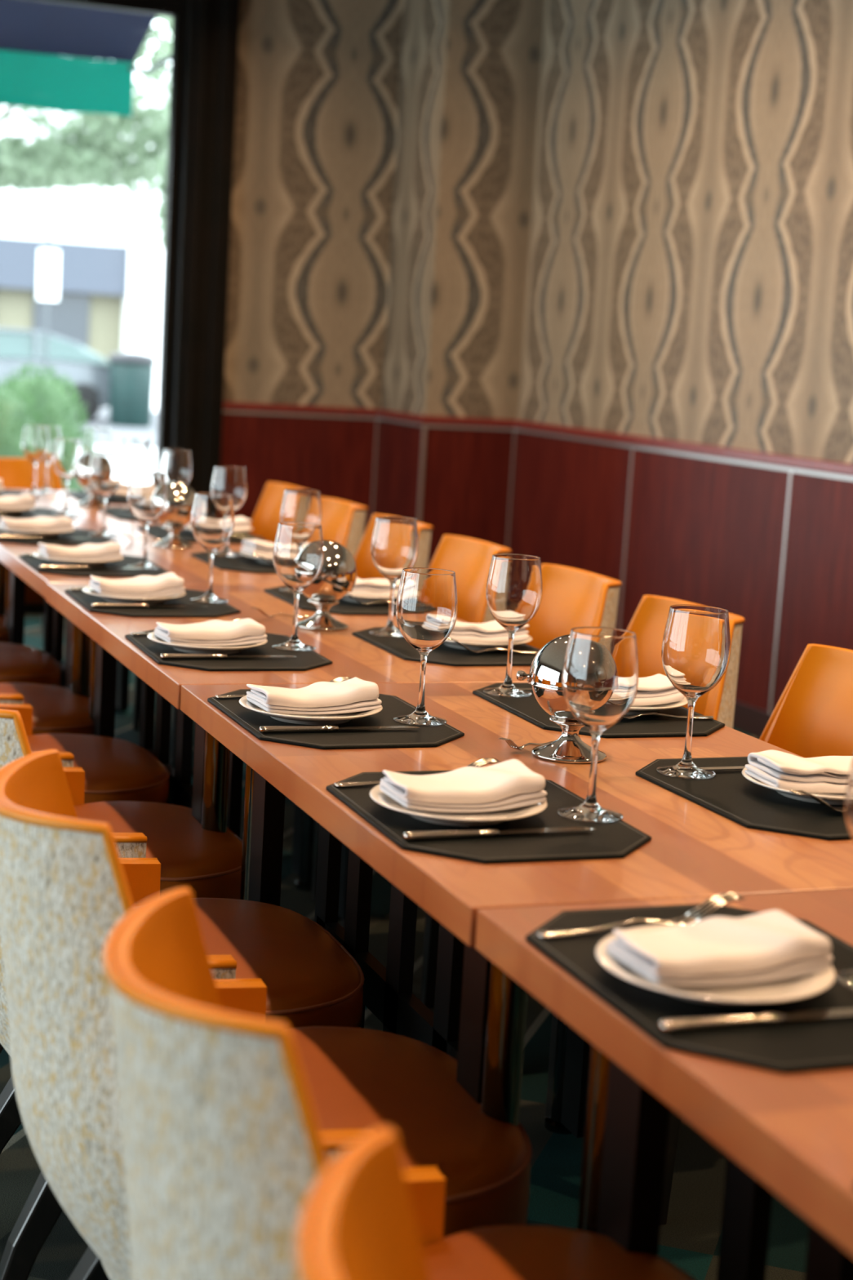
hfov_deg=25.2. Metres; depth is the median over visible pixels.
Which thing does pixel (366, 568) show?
tub chair
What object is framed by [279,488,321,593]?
wine glass
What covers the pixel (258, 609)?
fork
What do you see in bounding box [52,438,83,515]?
wine glass
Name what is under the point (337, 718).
plate
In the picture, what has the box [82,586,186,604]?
plate
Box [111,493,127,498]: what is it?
plate
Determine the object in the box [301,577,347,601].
bowl
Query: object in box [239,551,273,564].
plate
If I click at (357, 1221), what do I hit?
tub chair
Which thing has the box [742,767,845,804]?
plate
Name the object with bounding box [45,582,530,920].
dining table
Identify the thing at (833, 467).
trim
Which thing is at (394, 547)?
wine glass
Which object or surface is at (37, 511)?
placemat
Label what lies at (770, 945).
folded napkin
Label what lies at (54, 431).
wine glass
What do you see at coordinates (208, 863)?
tub chair
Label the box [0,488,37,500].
placemat
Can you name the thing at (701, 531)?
wainscoting
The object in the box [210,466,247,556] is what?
wine glass
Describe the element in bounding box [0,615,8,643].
tub chair
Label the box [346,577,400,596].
folded napkin
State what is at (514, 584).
wine glass
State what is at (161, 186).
street tree
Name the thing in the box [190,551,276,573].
placemat
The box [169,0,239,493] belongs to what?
window frame
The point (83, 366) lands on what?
parked car
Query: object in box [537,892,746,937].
fork
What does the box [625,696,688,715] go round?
plate
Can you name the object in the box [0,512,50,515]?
table knife
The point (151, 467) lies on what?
ground
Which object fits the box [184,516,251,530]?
folded napkin
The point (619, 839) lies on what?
placemat
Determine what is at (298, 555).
wine glass
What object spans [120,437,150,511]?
wine glass
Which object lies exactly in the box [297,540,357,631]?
server
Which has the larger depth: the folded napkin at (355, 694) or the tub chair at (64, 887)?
the folded napkin at (355, 694)
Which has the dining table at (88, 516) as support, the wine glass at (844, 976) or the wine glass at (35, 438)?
the wine glass at (35, 438)
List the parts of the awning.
support arm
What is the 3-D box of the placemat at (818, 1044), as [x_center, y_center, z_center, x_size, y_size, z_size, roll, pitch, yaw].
[0.284,0.302,1.710,0.305,0.005,0.425,0,9,-20]
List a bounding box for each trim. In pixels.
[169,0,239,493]
[222,401,852,475]
[222,409,852,480]
[370,419,792,713]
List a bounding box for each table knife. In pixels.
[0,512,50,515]
[0,534,88,539]
[39,564,142,569]
[91,602,208,608]
[160,653,296,659]
[258,724,419,733]
[403,826,595,840]
[518,688,533,690]
[659,1008,852,1032]
[700,765,745,770]
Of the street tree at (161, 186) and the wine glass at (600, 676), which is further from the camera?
the street tree at (161, 186)
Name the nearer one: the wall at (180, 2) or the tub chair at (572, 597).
the tub chair at (572, 597)
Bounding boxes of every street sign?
[36,192,59,377]
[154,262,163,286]
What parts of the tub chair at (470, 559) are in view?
leg, backrest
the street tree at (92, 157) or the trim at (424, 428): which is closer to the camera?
the trim at (424, 428)
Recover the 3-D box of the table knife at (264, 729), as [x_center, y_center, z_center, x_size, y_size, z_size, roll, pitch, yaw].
[-0.122,0.124,2.685,0.236,0.009,0.016,0,9,-22]
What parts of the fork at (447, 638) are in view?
handle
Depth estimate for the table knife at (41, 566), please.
4.33 m
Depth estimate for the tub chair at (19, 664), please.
4.66 m
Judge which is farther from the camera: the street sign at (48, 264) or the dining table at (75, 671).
the street sign at (48, 264)
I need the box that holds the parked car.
[0,327,110,422]
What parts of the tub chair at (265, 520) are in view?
leg, backrest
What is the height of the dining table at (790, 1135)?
0.750 m
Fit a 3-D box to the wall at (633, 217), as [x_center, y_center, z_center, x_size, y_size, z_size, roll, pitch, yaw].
[1.685,-1.254,4.005,1.415,2.042,11.230,0,9,-21]
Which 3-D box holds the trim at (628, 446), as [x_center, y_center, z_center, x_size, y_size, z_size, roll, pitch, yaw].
[1.579,-0.189,4.068,1.265,0.014,11.080,0,9,-21]
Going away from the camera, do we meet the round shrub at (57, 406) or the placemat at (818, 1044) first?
the placemat at (818, 1044)
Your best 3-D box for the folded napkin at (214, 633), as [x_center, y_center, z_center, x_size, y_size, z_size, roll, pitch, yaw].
[-0.379,-0.015,3.335,0.186,0.039,0.101,-1,9,-24]
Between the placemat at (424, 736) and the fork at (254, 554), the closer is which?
the placemat at (424, 736)
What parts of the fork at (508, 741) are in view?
handle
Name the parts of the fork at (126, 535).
handle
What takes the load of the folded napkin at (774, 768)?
on the plate at (830, 798)
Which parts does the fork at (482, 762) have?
handle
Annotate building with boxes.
[0,66,170,407]
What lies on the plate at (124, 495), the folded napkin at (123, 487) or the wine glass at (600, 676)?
the folded napkin at (123, 487)
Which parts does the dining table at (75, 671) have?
leg, lattice panel, leg, leg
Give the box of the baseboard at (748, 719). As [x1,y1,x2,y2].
[733,700,772,738]
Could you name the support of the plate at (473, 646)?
on the placemat at (443, 655)
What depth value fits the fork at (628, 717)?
2.92 m
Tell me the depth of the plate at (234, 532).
5.27 m
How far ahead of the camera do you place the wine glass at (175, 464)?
5.36 m
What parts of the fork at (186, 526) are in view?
handle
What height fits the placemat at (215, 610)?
0.005 m
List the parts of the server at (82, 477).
roll lid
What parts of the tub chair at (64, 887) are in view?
leg, backrest, seat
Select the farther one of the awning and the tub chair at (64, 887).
the awning
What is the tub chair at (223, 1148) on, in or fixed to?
on the floor
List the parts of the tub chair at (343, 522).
leg, backrest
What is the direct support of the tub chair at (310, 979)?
on the floor
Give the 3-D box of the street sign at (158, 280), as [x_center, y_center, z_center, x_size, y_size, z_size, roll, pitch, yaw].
[-3.559,-3.874,25.812,0.340,2.570,0.082,0,9,-21]
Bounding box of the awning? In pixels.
[0,0,171,116]
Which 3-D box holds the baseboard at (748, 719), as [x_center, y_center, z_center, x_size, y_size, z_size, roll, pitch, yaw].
[1.529,0.711,4.210,1.275,0.100,11.090,0,9,-21]
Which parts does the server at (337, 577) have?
roll lid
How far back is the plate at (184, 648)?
3.27 m
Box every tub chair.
[0,457,63,645]
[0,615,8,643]
[0,642,60,686]
[0,682,93,735]
[0,703,169,804]
[0,708,364,1279]
[0,749,532,1279]
[0,767,242,1053]
[102,887,696,1279]
[132,481,303,729]
[169,496,368,765]
[294,1126,429,1279]
[311,534,511,902]
[341,564,622,928]
[354,514,433,579]
[420,595,745,1008]
[545,644,852,1225]
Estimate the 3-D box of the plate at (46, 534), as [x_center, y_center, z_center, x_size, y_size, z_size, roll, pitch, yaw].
[-1.034,-0.287,5.022,0.210,0.020,0.210,0,9,-21]
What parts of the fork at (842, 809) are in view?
handle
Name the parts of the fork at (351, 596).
handle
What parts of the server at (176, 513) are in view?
roll lid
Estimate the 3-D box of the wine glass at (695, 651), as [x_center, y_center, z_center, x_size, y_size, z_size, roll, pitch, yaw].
[0.354,0.068,2.531,0.090,0.222,0.090,0,9,-21]
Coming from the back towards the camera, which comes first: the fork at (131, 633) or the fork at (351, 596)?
the fork at (351, 596)
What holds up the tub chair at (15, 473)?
on the floor
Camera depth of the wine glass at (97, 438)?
6.39 m
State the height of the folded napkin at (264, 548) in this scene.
0.044 m
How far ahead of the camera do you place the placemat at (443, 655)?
3.45 m
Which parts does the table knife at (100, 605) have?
handle, blade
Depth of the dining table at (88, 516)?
5.88 m
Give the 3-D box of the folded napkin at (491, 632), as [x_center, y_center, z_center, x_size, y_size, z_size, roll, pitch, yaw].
[0.092,-0.022,3.557,0.186,0.042,0.106,0,9,-22]
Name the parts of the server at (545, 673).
knob, roll lid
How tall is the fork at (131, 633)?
0.029 m
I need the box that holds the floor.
[0,614,809,1279]
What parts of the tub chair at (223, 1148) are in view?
backrest, seat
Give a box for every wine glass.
[22,425,49,494]
[38,425,61,493]
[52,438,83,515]
[84,426,111,493]
[88,451,122,537]
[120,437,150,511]
[127,471,166,568]
[160,448,191,529]
[190,492,234,603]
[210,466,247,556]
[271,521,324,651]
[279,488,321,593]
[368,515,418,637]
[393,567,457,725]
[483,553,542,697]
[557,626,638,822]
[656,604,730,779]
[835,760,852,989]
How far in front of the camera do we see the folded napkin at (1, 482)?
6.15 m
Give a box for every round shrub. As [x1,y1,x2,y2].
[0,362,88,490]
[0,375,45,457]
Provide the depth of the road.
30.57 m
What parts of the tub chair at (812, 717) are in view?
leg, leg, backrest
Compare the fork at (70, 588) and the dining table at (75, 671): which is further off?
the dining table at (75, 671)
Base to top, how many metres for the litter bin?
1.240 m
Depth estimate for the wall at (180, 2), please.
8.61 m
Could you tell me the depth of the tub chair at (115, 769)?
3.61 m
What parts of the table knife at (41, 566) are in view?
handle, blade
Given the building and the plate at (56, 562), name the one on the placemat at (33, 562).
the plate at (56, 562)
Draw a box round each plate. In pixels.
[0,506,36,514]
[0,526,75,537]
[32,551,124,567]
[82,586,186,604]
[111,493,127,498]
[146,631,267,653]
[185,527,253,535]
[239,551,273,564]
[239,695,382,724]
[341,594,396,603]
[369,784,547,826]
[443,635,532,650]
[595,924,835,1004]
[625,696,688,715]
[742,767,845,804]
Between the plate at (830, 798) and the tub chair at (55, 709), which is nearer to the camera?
the plate at (830, 798)
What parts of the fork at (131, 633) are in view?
handle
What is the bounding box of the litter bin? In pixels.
[107,351,156,427]
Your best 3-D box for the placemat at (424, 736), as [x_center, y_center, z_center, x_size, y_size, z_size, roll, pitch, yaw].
[-0.138,0.112,2.806,0.305,0.005,0.425,0,9,-21]
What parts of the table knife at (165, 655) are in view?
handle, blade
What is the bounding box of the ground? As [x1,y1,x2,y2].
[82,406,158,484]
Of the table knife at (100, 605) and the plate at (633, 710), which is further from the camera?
the table knife at (100, 605)
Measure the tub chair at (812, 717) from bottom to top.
0.840 m
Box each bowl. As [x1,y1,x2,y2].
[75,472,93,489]
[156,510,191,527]
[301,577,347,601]
[531,684,578,721]
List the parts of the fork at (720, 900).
handle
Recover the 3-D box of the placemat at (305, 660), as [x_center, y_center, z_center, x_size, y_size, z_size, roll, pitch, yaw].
[-0.353,0.016,3.363,0.305,0.005,0.425,0,9,-20]
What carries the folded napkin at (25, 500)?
on the plate at (2, 510)
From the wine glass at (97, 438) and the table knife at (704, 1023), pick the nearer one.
the table knife at (704, 1023)
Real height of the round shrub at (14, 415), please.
1.282 m
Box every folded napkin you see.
[0,478,3,489]
[0,493,35,509]
[0,515,73,531]
[37,541,122,560]
[88,572,185,597]
[114,482,128,493]
[154,617,266,646]
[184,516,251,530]
[240,538,274,557]
[246,676,382,714]
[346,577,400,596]
[379,759,546,813]
[448,620,528,643]
[606,909,832,986]
[631,673,684,706]
[744,750,852,793]
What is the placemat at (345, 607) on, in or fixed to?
on the dining table at (214, 797)
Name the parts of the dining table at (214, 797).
leg, lattice panel, leg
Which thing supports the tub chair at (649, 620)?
on the floor
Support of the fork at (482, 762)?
on the placemat at (619, 839)
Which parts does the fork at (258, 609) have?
handle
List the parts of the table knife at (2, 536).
handle, blade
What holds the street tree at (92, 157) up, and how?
on the ground
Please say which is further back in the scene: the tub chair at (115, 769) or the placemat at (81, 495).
the placemat at (81, 495)
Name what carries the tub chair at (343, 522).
on the floor
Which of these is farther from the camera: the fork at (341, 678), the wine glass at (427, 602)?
the fork at (341, 678)
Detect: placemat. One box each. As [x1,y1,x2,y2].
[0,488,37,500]
[0,506,72,520]
[0,528,115,546]
[18,555,169,577]
[64,586,240,617]
[67,490,128,504]
[97,506,159,522]
[124,629,332,671]
[136,524,266,543]
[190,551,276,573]
[207,688,464,749]
[263,585,396,615]
[325,769,651,864]
[351,626,540,666]
[472,682,724,737]
[525,903,852,1073]
[635,756,852,840]
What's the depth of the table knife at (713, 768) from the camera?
2.57 m
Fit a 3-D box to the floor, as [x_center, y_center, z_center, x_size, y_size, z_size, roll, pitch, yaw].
[-1.075,0.813,3.256,7.300,0.120,11.550,0,9,-21]
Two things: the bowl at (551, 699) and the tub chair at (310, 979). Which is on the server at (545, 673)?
the bowl at (551, 699)
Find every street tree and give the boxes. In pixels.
[0,15,172,202]
[150,15,172,249]
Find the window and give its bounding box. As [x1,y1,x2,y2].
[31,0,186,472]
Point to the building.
(109, 302)
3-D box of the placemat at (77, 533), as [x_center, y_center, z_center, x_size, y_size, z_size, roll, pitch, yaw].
[-1.004,-0.277,5.048,0.305,0.005,0.425,0,9,-21]
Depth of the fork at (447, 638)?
3.46 m
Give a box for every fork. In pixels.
[22,553,33,555]
[69,587,83,590]
[119,532,163,541]
[130,618,241,635]
[186,525,262,537]
[215,676,351,698]
[249,553,273,564]
[251,607,309,617]
[333,757,500,786]
[346,593,395,604]
[446,637,537,653]
[497,737,552,750]
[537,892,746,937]
[622,712,713,719]
[789,790,844,812]
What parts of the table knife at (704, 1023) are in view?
handle, blade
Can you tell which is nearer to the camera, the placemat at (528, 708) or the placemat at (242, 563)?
the placemat at (528, 708)
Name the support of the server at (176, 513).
on the dining table at (75, 671)
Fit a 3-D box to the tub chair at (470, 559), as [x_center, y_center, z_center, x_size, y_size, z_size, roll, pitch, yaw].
[-0.100,0.173,4.678,0.582,0.840,0.495,0,9,-21]
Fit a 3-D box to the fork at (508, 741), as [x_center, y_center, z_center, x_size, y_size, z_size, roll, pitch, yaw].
[0.143,0.141,2.658,0.015,0.023,0.134,10,11,37]
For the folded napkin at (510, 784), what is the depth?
2.22 m
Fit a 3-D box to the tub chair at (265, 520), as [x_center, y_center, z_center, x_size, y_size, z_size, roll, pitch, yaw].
[-0.672,-0.084,6.161,0.582,0.840,0.495,0,9,-21]
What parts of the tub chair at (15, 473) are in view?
backrest, seat frame, seat, leg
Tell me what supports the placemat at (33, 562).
on the dining table at (75, 671)
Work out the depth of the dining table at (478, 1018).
2.39 m
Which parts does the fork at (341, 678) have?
handle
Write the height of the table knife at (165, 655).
0.009 m
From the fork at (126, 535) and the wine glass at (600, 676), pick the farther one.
the fork at (126, 535)
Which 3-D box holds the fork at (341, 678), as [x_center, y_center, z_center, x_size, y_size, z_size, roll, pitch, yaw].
[-0.217,0.073,2.916,0.217,0.029,0.025,0,9,-22]
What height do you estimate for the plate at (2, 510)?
0.020 m
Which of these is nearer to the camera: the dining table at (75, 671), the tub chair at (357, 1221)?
the tub chair at (357, 1221)
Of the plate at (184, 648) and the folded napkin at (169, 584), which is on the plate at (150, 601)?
the folded napkin at (169, 584)
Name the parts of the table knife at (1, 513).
handle, blade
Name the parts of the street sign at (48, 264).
post, panel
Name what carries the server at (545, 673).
on the dining table at (478, 1018)
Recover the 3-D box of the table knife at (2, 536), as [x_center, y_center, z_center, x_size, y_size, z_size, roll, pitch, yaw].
[-0.987,-0.265,4.928,0.236,0.009,0.016,0,9,-21]
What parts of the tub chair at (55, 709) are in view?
backrest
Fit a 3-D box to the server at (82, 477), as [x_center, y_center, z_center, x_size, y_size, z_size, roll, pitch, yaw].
[-1.052,-0.509,6.016,0.125,0.170,0.125,1,9,-14]
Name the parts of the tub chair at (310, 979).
leg, leg, backrest, seat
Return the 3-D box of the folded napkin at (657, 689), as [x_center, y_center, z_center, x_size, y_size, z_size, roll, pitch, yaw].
[0.308,0.074,2.999,0.186,0.044,0.100,0,9,-21]
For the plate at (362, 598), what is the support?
on the placemat at (345, 607)
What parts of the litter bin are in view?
lid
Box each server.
[75,452,109,506]
[153,481,195,548]
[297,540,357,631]
[515,634,607,764]
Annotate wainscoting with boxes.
[220,408,852,713]
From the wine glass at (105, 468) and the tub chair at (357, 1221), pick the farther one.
the wine glass at (105, 468)
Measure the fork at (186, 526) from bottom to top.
0.029 m
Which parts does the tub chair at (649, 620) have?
leg, backrest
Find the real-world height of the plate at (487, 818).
0.020 m
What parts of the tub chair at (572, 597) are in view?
leg, backrest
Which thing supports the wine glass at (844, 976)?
on the placemat at (818, 1044)
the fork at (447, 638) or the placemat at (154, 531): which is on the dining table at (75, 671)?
the placemat at (154, 531)
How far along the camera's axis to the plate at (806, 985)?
1.64 m
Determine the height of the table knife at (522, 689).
0.009 m
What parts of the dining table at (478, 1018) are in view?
leg, lattice panel, leg, leg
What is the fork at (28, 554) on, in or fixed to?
on the placemat at (33, 562)
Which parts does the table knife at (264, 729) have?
handle, blade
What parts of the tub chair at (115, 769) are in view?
backrest, seat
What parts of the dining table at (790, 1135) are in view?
leg, lattice panel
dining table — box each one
[0,488,195,776]
[0,526,362,891]
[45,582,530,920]
[180,682,852,1137]
[475,888,852,1279]
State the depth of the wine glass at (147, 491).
4.41 m
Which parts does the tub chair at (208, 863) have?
leg, backrest, seat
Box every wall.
[151,0,187,4]
[223,0,852,463]
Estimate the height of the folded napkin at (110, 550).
0.042 m
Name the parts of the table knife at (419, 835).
handle, blade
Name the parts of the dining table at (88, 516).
leg, leg, leg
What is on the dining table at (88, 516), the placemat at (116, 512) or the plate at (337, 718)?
the placemat at (116, 512)
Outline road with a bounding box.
[79,408,158,448]
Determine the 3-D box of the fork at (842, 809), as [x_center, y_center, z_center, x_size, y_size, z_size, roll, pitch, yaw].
[0.549,0.200,2.373,0.217,0.029,0.025,0,9,-22]
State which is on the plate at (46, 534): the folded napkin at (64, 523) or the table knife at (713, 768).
the folded napkin at (64, 523)
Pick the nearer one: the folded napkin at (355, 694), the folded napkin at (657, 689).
the folded napkin at (355, 694)
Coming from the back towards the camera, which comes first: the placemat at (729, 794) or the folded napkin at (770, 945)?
the placemat at (729, 794)
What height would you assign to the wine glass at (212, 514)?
0.222 m

